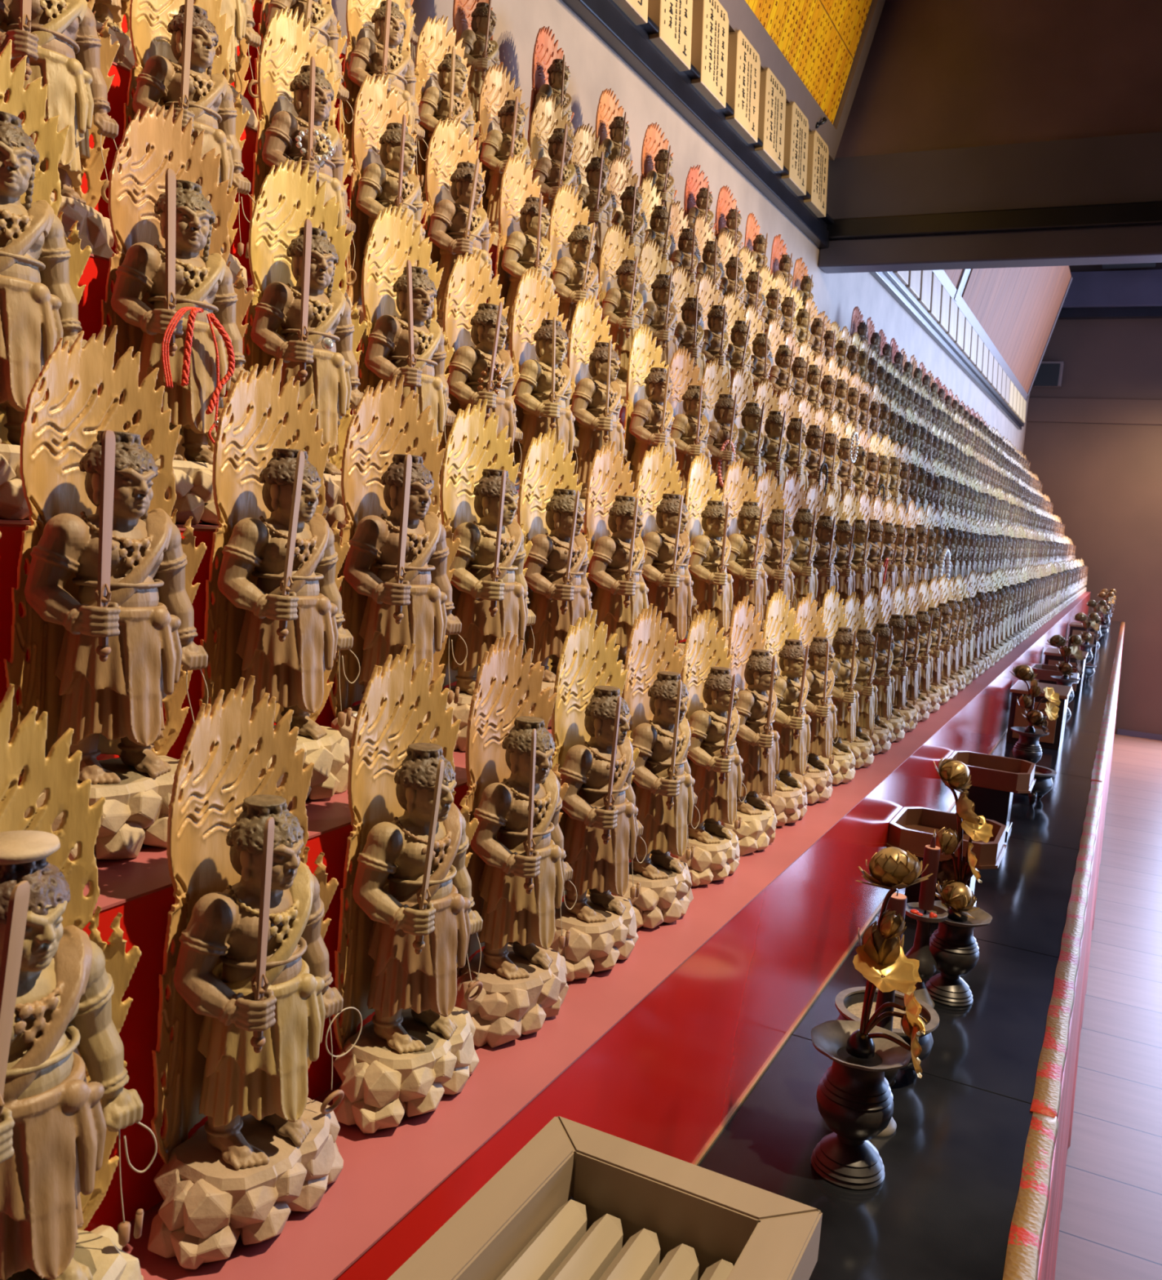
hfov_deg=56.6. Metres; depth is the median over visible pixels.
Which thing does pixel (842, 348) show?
guardian statue
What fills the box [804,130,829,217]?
plaque
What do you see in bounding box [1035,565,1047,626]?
guardian statue
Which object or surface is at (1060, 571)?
guardian statue
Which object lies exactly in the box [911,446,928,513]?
guardian statue
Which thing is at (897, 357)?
guardian statue
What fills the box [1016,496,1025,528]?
guardian statue
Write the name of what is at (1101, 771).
altar cloth
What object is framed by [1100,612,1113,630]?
bronze vase
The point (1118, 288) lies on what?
trim
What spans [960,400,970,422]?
guardian statue
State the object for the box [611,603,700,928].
guardian statue
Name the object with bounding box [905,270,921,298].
plaque
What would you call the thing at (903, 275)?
plaque
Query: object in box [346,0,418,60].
guardian statue
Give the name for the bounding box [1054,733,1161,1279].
floor
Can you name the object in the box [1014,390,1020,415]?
plaque
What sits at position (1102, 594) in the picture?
lotus spray
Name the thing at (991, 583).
guardian statue
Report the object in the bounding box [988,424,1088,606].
display shelves
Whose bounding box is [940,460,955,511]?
guardian statue
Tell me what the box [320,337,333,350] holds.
ball
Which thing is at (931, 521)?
guardian statue
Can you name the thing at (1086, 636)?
lotus spray
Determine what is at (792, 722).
guardian statue
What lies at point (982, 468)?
guardian statue
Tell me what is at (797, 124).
plaque
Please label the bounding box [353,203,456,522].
guardian statue
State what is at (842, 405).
guardian statue
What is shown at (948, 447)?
guardian statue
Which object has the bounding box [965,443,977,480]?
guardian statue
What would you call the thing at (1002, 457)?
guardian statue
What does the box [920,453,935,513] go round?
guardian statue
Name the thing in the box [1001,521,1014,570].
guardian statue
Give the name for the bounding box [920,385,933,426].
guardian statue
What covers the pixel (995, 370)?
plaque
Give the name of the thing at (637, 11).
plaque
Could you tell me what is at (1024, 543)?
guardian statue
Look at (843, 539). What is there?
guardian statue
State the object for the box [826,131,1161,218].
ceiling beam
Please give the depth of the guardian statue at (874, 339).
3.86 m
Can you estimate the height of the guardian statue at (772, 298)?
0.281 m
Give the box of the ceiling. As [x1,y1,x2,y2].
[835,0,1161,158]
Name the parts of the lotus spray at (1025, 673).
stem, stem, stem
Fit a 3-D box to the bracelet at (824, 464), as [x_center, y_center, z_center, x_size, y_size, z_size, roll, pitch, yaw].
[0.466,-0.309,2.080,0.004,0.064,0.031,11,9,43]
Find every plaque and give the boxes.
[613,0,648,25]
[648,0,693,71]
[690,0,728,109]
[725,29,760,143]
[755,67,786,171]
[782,102,808,195]
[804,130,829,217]
[893,271,909,284]
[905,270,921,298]
[916,270,932,311]
[927,272,942,321]
[937,285,950,332]
[946,297,958,341]
[953,307,964,349]
[960,317,972,357]
[967,326,977,364]
[973,335,983,371]
[979,342,988,377]
[985,350,993,383]
[990,356,998,389]
[995,363,1002,394]
[999,368,1006,399]
[1003,374,1010,404]
[1008,380,1013,408]
[1011,385,1017,412]
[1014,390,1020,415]
[1017,394,1023,419]
[1021,398,1026,422]
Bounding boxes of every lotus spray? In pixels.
[846,846,933,1078]
[933,757,993,922]
[1009,664,1061,733]
[1046,634,1084,679]
[1072,612,1100,644]
[1086,600,1107,624]
[1097,591,1115,612]
[1100,588,1116,606]
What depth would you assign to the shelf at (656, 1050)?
0.92 m
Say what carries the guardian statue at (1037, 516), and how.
on the trim at (11, 540)
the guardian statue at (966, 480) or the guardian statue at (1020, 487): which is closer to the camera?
the guardian statue at (966, 480)
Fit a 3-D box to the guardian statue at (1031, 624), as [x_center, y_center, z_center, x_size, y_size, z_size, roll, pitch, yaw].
[1.864,-0.170,4.488,0.070,0.289,0.119,7,7,23]
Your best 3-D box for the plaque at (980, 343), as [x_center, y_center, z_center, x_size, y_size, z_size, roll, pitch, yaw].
[2.351,-1.696,6.397,0.039,0.177,0.221,8,8,26]
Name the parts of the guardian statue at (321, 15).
lasso cord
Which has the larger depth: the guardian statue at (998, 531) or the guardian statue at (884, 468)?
the guardian statue at (998, 531)
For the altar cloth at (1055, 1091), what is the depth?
1.69 m
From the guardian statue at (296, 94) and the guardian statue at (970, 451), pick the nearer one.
the guardian statue at (296, 94)
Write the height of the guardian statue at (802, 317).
0.284 m
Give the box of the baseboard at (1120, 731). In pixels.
[1117,728,1161,740]
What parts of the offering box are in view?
frame rail, panel, frame rail, frame rail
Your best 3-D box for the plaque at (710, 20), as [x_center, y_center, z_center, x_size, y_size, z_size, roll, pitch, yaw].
[0.284,-1.314,2.399,0.045,0.205,0.158,8,8,26]
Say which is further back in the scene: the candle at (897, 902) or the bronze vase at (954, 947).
the bronze vase at (954, 947)
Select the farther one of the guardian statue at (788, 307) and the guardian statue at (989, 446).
the guardian statue at (989, 446)
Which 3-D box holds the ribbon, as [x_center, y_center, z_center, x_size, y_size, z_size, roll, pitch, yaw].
[0.583,-0.107,2.080,0.008,0.102,0.018,8,8,26]
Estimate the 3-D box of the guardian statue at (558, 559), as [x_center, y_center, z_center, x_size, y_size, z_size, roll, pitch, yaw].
[-0.021,-0.060,1.011,0.070,0.275,0.114,7,8,25]
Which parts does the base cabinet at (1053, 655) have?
door panel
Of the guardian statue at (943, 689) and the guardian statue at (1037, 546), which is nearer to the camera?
the guardian statue at (943, 689)
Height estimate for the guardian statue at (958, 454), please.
0.284 m
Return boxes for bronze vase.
[811,1019,911,1190]
[925,900,992,1007]
[1010,726,1049,763]
[1050,675,1079,715]
[1080,643,1097,663]
[1097,624,1105,646]
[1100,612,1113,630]
[1108,607,1115,624]
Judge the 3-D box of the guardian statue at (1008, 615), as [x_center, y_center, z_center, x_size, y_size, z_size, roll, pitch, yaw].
[1.395,-0.096,3.574,0.070,0.290,0.119,8,8,32]
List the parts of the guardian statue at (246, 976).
lasso cord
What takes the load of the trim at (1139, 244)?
attached to the wall at (595, 67)
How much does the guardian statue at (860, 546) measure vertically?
0.281 m
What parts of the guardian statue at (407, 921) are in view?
lasso cord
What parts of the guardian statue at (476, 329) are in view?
lasso cord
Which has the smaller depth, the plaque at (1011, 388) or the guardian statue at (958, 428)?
the guardian statue at (958, 428)
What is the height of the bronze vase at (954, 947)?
0.116 m
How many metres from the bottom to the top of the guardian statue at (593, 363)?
0.285 m
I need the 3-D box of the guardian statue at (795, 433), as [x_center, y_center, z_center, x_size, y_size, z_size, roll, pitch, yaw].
[0.395,-0.327,2.011,0.071,0.287,0.122,9,8,32]
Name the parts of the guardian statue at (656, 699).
lasso cord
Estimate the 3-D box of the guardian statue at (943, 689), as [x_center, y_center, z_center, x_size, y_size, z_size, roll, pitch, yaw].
[0.807,0.000,2.428,0.069,0.284,0.118,8,8,26]
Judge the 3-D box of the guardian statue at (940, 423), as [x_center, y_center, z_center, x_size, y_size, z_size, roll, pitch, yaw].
[1.504,-0.892,4.565,0.070,0.281,0.116,8,8,29]
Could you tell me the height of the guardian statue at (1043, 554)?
0.276 m
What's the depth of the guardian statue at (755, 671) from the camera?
1.23 m
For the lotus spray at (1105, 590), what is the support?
on the bronze vase at (1110, 615)
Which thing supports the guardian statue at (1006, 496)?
on the trim at (11, 540)
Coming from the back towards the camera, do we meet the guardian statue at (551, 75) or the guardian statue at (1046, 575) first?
the guardian statue at (1046, 575)
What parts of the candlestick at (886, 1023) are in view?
stem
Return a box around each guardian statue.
[0,0,119,258]
[0,39,92,519]
[0,683,157,1279]
[3,324,208,861]
[85,0,135,70]
[97,101,253,524]
[123,0,257,293]
[147,675,362,1269]
[193,0,261,130]
[199,358,359,809]
[242,156,367,528]
[248,6,356,313]
[253,0,353,151]
[327,374,467,764]
[333,643,483,1133]
[337,0,428,186]
[345,72,431,324]
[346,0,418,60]
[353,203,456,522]
[413,15,485,203]
[422,116,498,333]
[437,249,523,521]
[439,399,536,751]
[453,0,503,137]
[454,631,577,1048]
[476,62,536,245]
[494,153,558,356]
[508,266,578,515]
[517,428,598,728]
[527,26,574,164]
[528,93,582,239]
[548,182,603,364]
[550,609,647,982]
[560,295,629,534]
[568,123,617,294]
[584,441,649,684]
[595,88,633,176]
[597,222,648,406]
[607,155,648,263]
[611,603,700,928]
[622,324,676,493]
[635,442,698,674]
[637,238,679,367]
[639,122,677,233]
[640,176,673,275]
[667,346,713,503]
[668,200,699,297]
[670,264,706,383]
[670,609,746,886]
[675,453,733,665]
[681,164,716,239]
[693,213,724,304]
[696,272,731,391]
[702,358,741,494]
[714,185,743,257]
[715,230,746,320]
[716,457,768,647]
[720,595,780,855]
[721,291,755,396]
[729,367,766,501]
[738,245,764,333]
[744,212,768,271]
[744,304,773,407]
[755,378,788,502]
[755,470,797,638]
[757,589,811,826]
[759,265,784,342]
[767,317,795,415]
[770,234,793,297]
[775,273,798,347]
[777,386,808,493]
[782,471,818,610]
[785,331,808,405]
[790,286,811,353]
[791,592,839,804]
[792,257,813,308]
[797,395,826,497]
[798,340,822,413]
[804,296,826,373]
[804,480,839,636]
[813,405,842,515]
[814,352,838,419]
[818,311,836,363]
[818,585,859,784]
[826,488,855,626]
[828,355,849,439]
[830,320,848,376]
[831,410,855,503]
[840,365,862,438]
[840,591,878,768]
[841,325,860,377]
[842,488,871,628]
[844,421,869,519]
[850,306,868,342]
[851,331,869,382]
[853,372,872,439]
[858,429,880,505]
[858,490,886,608]
[861,588,895,754]
[862,338,878,391]
[864,381,881,444]
[866,316,881,358]
[870,432,891,506]
[871,348,887,395]
[872,382,891,440]
[872,494,901,593]
[878,328,893,367]
[879,355,894,402]
[879,580,909,742]
[881,392,898,446]
[881,434,902,510]
[884,497,908,596]
[888,361,902,406]
[890,337,904,376]
[890,397,906,450]
[893,441,911,513]
[893,583,920,732]
[895,368,909,410]
[897,502,919,591]
[899,404,914,452]
[901,348,914,381]
[902,373,915,411]
[902,443,920,511]
[903,581,933,721]
[905,405,921,456]
[907,499,929,590]
[909,377,922,417]
[910,355,923,387]
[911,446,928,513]
[913,408,928,461]
[914,382,927,421]
[917,506,937,586]
[918,578,943,712]
[919,362,931,399]
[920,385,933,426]
[920,414,934,463]
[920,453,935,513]
[925,503,946,582]
[926,419,941,462]
[926,457,942,514]
[928,370,938,399]
[928,392,938,430]
[929,576,955,704]
[931,395,943,433]
[933,422,946,463]
[933,457,949,512]
[934,377,946,404]
[934,507,953,579]
[937,398,948,435]
[937,426,951,466]
[938,573,962,697]
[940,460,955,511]
[942,384,952,412]
[942,401,953,435]
[942,506,959,582]
[943,428,957,470]
[945,462,959,515]
[946,408,956,438]
[947,577,968,691]
[949,388,959,417]
[949,432,961,471]
[949,509,966,579]
[950,411,961,443]
[951,466,966,517]
[953,437,965,472]
[955,394,965,419]
[955,412,966,447]
[955,511,972,579]
[955,573,975,685]
[956,468,971,518]
[958,440,970,475]
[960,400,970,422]
[960,415,969,444]
[961,443,973,479]
[961,514,977,573]
[961,575,982,679]
[962,417,972,446]
[962,471,975,519]
[965,404,975,427]
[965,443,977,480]
[966,420,977,451]
[967,475,980,520]
[968,515,982,576]
[968,569,988,675]
[969,424,980,453]
[970,447,981,480]
[971,408,980,430]
[971,477,983,520]
[973,426,982,455]
[973,449,984,482]
[973,517,987,573]
[975,411,984,433]
[976,478,988,522]
[976,572,994,671]
[977,428,986,454]
[977,452,987,484]
[977,517,992,575]
[979,431,988,458]
[979,478,992,522]
[980,416,988,435]
[981,453,991,485]
[981,570,999,666]
[982,433,991,460]
[982,519,995,573]
[984,421,993,440]
[984,483,995,524]
[985,455,994,489]
[986,435,994,462]
[986,457,997,489]
[986,482,999,520]
[986,520,1000,570]
[986,573,1003,662]
[989,437,997,463]
[990,459,999,488]
[990,520,1004,568]
[991,440,999,466]
[991,487,1002,523]
[991,569,1007,659]
[993,443,1001,468]
[993,461,1003,489]
[994,487,1004,525]
[994,519,1007,570]
[995,566,1012,655]
[996,445,1004,467]
[996,464,1005,493]
[997,486,1008,525]
[998,445,1006,468]
[999,466,1008,494]
[999,522,1009,569]
[1000,449,1008,470]
[1000,488,1012,526]
[1001,466,1010,493]
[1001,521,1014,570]
[1001,568,1016,652]
[1004,468,1013,494]
[1004,493,1013,527]
[1004,524,1017,569]
[1004,567,1020,648]
[1005,492,1016,526]
[1006,469,1015,496]
[1007,524,1019,569]
[1008,470,1017,497]
[1008,493,1018,527]
[1009,568,1024,646]
[1011,473,1019,497]
[1011,524,1022,568]
[1012,494,1021,526]
[1012,567,1026,644]
[1013,474,1021,497]
[1013,524,1026,568]
[1014,497,1023,525]
[1015,475,1022,500]
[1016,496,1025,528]
[1016,566,1029,641]
[1017,525,1027,568]
[1019,497,1027,527]
[1019,524,1030,565]
[1019,567,1033,639]
[1022,500,1029,529]
[1022,500,1031,529]
[1022,526,1033,566]
[1022,565,1035,636]
[1024,527,1035,564]
[1025,564,1038,634]
[1026,502,1034,529]
[1026,502,1035,529]
[1026,527,1037,566]
[1027,564,1039,632]
[1029,504,1036,530]
[1029,528,1039,566]
[1030,564,1042,630]
[1031,504,1039,531]
[1031,528,1040,565]
[1033,529,1043,564]
[1034,565,1044,628]
[1035,529,1044,564]
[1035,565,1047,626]
[1037,531,1046,564]
[1037,564,1048,624]
[1038,530,1048,564]
[1040,530,1048,564]
[1040,564,1051,623]
[1042,564,1052,622]
[1043,532,1051,562]
[1044,530,1052,562]
[1044,564,1055,620]
[1045,563,1057,618]
[1046,534,1053,563]
[1048,562,1058,617]
[1049,561,1059,615]
[1051,563,1060,614]
[1053,563,1062,613]
[1054,561,1064,612]
[1056,561,1065,611]
[1058,561,1068,608]
[1058,563,1066,609]
[1060,561,1069,608]
[1061,560,1069,607]
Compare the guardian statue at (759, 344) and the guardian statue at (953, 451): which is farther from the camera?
the guardian statue at (953, 451)
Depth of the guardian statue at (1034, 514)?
6.55 m
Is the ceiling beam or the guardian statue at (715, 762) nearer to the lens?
the guardian statue at (715, 762)
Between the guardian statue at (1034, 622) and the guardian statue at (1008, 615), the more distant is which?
the guardian statue at (1034, 622)
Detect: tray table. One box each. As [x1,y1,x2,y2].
[886,806,1007,906]
[947,751,1035,837]
[1031,663,1080,684]
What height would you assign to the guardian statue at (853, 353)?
0.284 m
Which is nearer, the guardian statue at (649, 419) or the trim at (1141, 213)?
the guardian statue at (649, 419)
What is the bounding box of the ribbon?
[883,558,888,583]
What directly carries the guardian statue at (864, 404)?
on the trim at (95, 274)
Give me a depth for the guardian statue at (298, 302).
0.82 m
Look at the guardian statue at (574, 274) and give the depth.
1.41 m
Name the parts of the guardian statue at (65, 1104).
lasso cord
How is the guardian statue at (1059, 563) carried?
on the shelf at (656, 1050)
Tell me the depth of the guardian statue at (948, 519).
3.11 m
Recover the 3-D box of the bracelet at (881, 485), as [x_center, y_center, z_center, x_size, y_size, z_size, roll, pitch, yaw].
[0.711,-0.338,2.560,0.004,0.064,0.031,11,9,43]
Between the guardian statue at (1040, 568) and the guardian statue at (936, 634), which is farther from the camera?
the guardian statue at (1040, 568)
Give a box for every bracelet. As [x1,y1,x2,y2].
[295,128,333,161]
[477,366,502,395]
[717,440,735,487]
[817,462,828,494]
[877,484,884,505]
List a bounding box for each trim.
[0,518,724,785]
[1,253,626,493]
[80,62,497,303]
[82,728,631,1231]
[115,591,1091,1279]
[121,0,477,145]
[562,0,834,248]
[694,620,1086,1165]
[817,224,1161,273]
[826,200,1161,239]
[869,271,1024,430]
[1026,397,1161,425]
[1057,306,1161,319]
[1062,269,1161,307]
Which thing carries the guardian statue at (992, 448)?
on the trim at (117, 92)
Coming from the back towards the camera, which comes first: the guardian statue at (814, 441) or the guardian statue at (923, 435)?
the guardian statue at (923, 435)
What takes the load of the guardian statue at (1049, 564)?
on the shelf at (656, 1050)
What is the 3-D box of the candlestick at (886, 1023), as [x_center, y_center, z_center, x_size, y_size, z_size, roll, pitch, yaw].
[0.305,0.407,1.097,0.056,0.181,0.056,8,8,26]
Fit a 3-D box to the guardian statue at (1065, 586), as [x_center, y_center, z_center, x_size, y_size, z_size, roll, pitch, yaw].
[2.880,-0.328,6.467,0.069,0.284,0.118,7,7,21]
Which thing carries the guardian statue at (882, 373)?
on the trim at (117, 92)
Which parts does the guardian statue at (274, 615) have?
lasso cord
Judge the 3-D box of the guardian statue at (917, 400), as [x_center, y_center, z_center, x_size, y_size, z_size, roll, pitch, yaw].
[1.265,-0.853,4.100,0.069,0.280,0.116,7,7,21]
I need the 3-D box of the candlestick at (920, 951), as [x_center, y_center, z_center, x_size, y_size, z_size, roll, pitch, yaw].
[0.439,0.403,1.393,0.056,0.137,0.056,8,8,26]
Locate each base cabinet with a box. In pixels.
[1006,680,1072,750]
[1044,647,1088,696]
[1067,622,1101,655]
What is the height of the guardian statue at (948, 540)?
0.282 m
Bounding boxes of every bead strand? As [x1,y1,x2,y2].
[848,431,858,463]
[937,548,951,581]
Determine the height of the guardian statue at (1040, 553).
0.282 m
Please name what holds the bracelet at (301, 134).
attached to the guardian statue at (296, 94)
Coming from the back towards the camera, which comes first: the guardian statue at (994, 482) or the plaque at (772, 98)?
the guardian statue at (994, 482)
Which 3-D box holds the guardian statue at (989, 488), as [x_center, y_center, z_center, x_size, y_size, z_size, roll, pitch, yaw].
[1.826,-0.555,4.802,0.069,0.289,0.120,7,7,25]
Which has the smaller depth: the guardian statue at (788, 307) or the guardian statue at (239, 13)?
the guardian statue at (239, 13)
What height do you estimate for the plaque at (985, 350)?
0.177 m
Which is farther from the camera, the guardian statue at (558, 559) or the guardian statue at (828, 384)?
the guardian statue at (828, 384)
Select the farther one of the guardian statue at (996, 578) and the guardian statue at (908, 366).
the guardian statue at (908, 366)
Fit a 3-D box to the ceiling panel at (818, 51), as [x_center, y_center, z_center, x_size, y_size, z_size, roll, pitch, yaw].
[0.251,-1.827,1.999,0.258,0.910,2.840,8,8,26]
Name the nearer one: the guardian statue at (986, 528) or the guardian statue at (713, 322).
the guardian statue at (713, 322)
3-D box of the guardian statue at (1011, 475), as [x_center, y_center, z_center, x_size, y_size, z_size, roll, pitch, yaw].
[2.583,-0.871,6.470,0.069,0.290,0.120,8,8,27]
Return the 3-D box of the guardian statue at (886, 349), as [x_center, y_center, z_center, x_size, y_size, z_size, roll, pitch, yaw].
[1.142,-1.029,4.056,0.070,0.277,0.115,7,7,23]
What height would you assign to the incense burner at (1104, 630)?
0.074 m
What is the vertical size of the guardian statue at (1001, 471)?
0.276 m
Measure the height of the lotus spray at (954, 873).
0.211 m
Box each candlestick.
[875,989,900,1137]
[905,902,948,1008]
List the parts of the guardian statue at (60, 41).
lasso cord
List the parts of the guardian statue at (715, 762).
lasso cord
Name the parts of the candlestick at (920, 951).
stem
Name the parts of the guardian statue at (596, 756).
lasso cord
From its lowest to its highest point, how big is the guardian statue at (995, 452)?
0.289 m
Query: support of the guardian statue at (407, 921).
on the shelf at (656, 1050)
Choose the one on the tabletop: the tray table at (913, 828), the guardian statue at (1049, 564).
the tray table at (913, 828)
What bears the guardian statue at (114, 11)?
on the trim at (117, 92)
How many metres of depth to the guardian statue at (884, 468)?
2.68 m
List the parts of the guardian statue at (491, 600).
lasso cord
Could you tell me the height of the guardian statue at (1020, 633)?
0.283 m
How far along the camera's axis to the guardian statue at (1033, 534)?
5.77 m
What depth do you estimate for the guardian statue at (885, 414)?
3.11 m
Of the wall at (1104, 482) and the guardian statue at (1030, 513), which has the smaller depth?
the guardian statue at (1030, 513)
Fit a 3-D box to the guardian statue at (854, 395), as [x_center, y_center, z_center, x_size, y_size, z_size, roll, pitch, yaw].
[0.697,-0.570,2.798,0.070,0.284,0.117,8,8,27]
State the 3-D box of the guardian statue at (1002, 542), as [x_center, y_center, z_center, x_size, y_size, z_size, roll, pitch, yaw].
[1.601,-0.321,4.170,0.070,0.284,0.117,7,7,22]
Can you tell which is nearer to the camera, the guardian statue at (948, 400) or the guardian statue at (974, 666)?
the guardian statue at (974, 666)
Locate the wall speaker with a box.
[1034,361,1064,386]
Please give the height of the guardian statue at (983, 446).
0.290 m
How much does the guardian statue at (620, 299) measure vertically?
0.276 m
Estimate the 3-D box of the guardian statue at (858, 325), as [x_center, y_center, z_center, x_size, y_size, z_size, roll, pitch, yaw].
[0.954,-1.001,3.689,0.070,0.281,0.116,8,8,28]
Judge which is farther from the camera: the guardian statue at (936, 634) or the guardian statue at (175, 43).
the guardian statue at (936, 634)
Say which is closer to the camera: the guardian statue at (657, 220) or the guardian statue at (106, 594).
the guardian statue at (106, 594)
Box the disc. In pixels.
[0,830,60,864]
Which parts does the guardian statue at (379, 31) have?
lasso cord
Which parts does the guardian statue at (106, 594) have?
lasso cord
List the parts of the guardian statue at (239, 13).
lasso cord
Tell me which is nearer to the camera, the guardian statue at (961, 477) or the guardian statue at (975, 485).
the guardian statue at (961, 477)
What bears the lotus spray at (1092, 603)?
on the bronze vase
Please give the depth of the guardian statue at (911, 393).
3.96 m
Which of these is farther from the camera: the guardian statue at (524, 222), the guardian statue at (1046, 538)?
the guardian statue at (1046, 538)
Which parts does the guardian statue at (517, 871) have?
lasso cord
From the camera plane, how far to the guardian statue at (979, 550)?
3.58 m
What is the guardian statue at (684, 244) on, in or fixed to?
on the trim at (117, 92)
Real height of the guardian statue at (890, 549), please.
0.282 m
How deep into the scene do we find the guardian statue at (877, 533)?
2.18 m
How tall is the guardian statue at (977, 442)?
0.283 m
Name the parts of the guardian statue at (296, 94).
lasso cord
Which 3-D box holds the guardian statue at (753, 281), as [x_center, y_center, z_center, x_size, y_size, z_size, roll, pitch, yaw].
[0.370,-0.716,2.355,0.070,0.288,0.119,8,8,26]
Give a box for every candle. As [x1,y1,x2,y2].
[886,889,907,940]
[919,836,941,910]
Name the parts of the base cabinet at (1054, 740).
door panel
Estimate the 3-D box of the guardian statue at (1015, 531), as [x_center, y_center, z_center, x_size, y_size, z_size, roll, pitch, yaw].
[1.954,-0.376,4.856,0.069,0.282,0.117,8,8,31]
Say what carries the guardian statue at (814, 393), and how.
on the trim at (95, 274)
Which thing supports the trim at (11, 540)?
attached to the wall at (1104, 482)
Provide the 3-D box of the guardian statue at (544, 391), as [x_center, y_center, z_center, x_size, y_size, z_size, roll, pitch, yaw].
[-0.038,-0.260,1.170,0.070,0.288,0.119,8,8,26]
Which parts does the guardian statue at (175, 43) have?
lasso cord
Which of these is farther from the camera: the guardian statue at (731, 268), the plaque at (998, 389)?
the plaque at (998, 389)
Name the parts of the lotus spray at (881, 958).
stem, stem, stem, stem, stem, stem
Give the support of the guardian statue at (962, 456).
on the trim at (95, 274)
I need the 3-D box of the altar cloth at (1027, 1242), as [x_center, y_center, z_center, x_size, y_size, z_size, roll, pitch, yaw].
[0.108,1.056,0.486,0.063,0.993,1.610,8,8,26]
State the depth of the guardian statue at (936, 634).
2.29 m
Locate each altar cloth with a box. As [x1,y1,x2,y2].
[1003,1111,1059,1279]
[1030,780,1103,1279]
[1080,622,1125,1030]
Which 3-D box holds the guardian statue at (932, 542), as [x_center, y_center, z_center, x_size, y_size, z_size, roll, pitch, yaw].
[0.890,-0.205,2.786,0.070,0.277,0.115,7,7,24]
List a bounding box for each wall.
[326,0,1030,453]
[1022,262,1161,734]
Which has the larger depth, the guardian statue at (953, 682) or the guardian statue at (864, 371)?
the guardian statue at (864, 371)
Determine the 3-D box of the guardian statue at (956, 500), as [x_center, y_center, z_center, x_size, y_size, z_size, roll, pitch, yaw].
[1.288,-0.469,3.756,0.070,0.288,0.119,8,8,30]
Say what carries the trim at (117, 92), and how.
attached to the wall at (595, 67)
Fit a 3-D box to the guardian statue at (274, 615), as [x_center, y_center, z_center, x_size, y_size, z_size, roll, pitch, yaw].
[-0.188,-0.037,0.685,0.070,0.282,0.117,8,8,26]
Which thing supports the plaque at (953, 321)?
on the trim at (889, 281)
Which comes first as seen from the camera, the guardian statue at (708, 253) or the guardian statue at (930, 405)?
the guardian statue at (708, 253)
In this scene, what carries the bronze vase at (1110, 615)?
on the tabletop
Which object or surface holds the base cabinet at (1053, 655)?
on the tabletop
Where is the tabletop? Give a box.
[698,617,1121,1279]
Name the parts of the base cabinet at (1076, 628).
door panel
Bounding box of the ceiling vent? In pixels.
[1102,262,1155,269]
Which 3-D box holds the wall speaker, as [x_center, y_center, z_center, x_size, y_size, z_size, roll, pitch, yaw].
[4.127,-2.342,9.520,0.220,0.213,0.107,8,8,26]
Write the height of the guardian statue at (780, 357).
0.287 m
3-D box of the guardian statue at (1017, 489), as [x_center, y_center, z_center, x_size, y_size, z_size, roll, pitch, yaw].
[2.639,-0.875,6.582,0.069,0.279,0.116,7,8,25]
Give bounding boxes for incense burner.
[1084,663,1097,681]
[1100,626,1110,637]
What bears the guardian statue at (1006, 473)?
on the trim at (95, 274)
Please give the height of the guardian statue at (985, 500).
0.283 m
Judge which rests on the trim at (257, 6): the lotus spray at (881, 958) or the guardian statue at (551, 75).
the guardian statue at (551, 75)
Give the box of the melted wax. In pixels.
[910,909,937,918]
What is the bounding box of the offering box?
[386,1115,822,1279]
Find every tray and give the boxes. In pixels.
[886,806,1007,869]
[947,751,1035,793]
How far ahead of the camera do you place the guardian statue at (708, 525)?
1.35 m
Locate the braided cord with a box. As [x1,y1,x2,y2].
[161,306,235,444]
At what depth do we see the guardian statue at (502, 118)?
1.43 m
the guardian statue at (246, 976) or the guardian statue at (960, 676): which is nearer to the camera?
the guardian statue at (246, 976)
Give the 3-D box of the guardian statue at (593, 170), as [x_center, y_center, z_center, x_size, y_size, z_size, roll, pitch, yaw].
[0.019,-0.659,1.672,0.070,0.284,0.117,8,8,26]
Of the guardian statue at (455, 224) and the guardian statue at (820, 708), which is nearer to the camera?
the guardian statue at (455, 224)
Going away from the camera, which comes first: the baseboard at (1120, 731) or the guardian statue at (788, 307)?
the guardian statue at (788, 307)

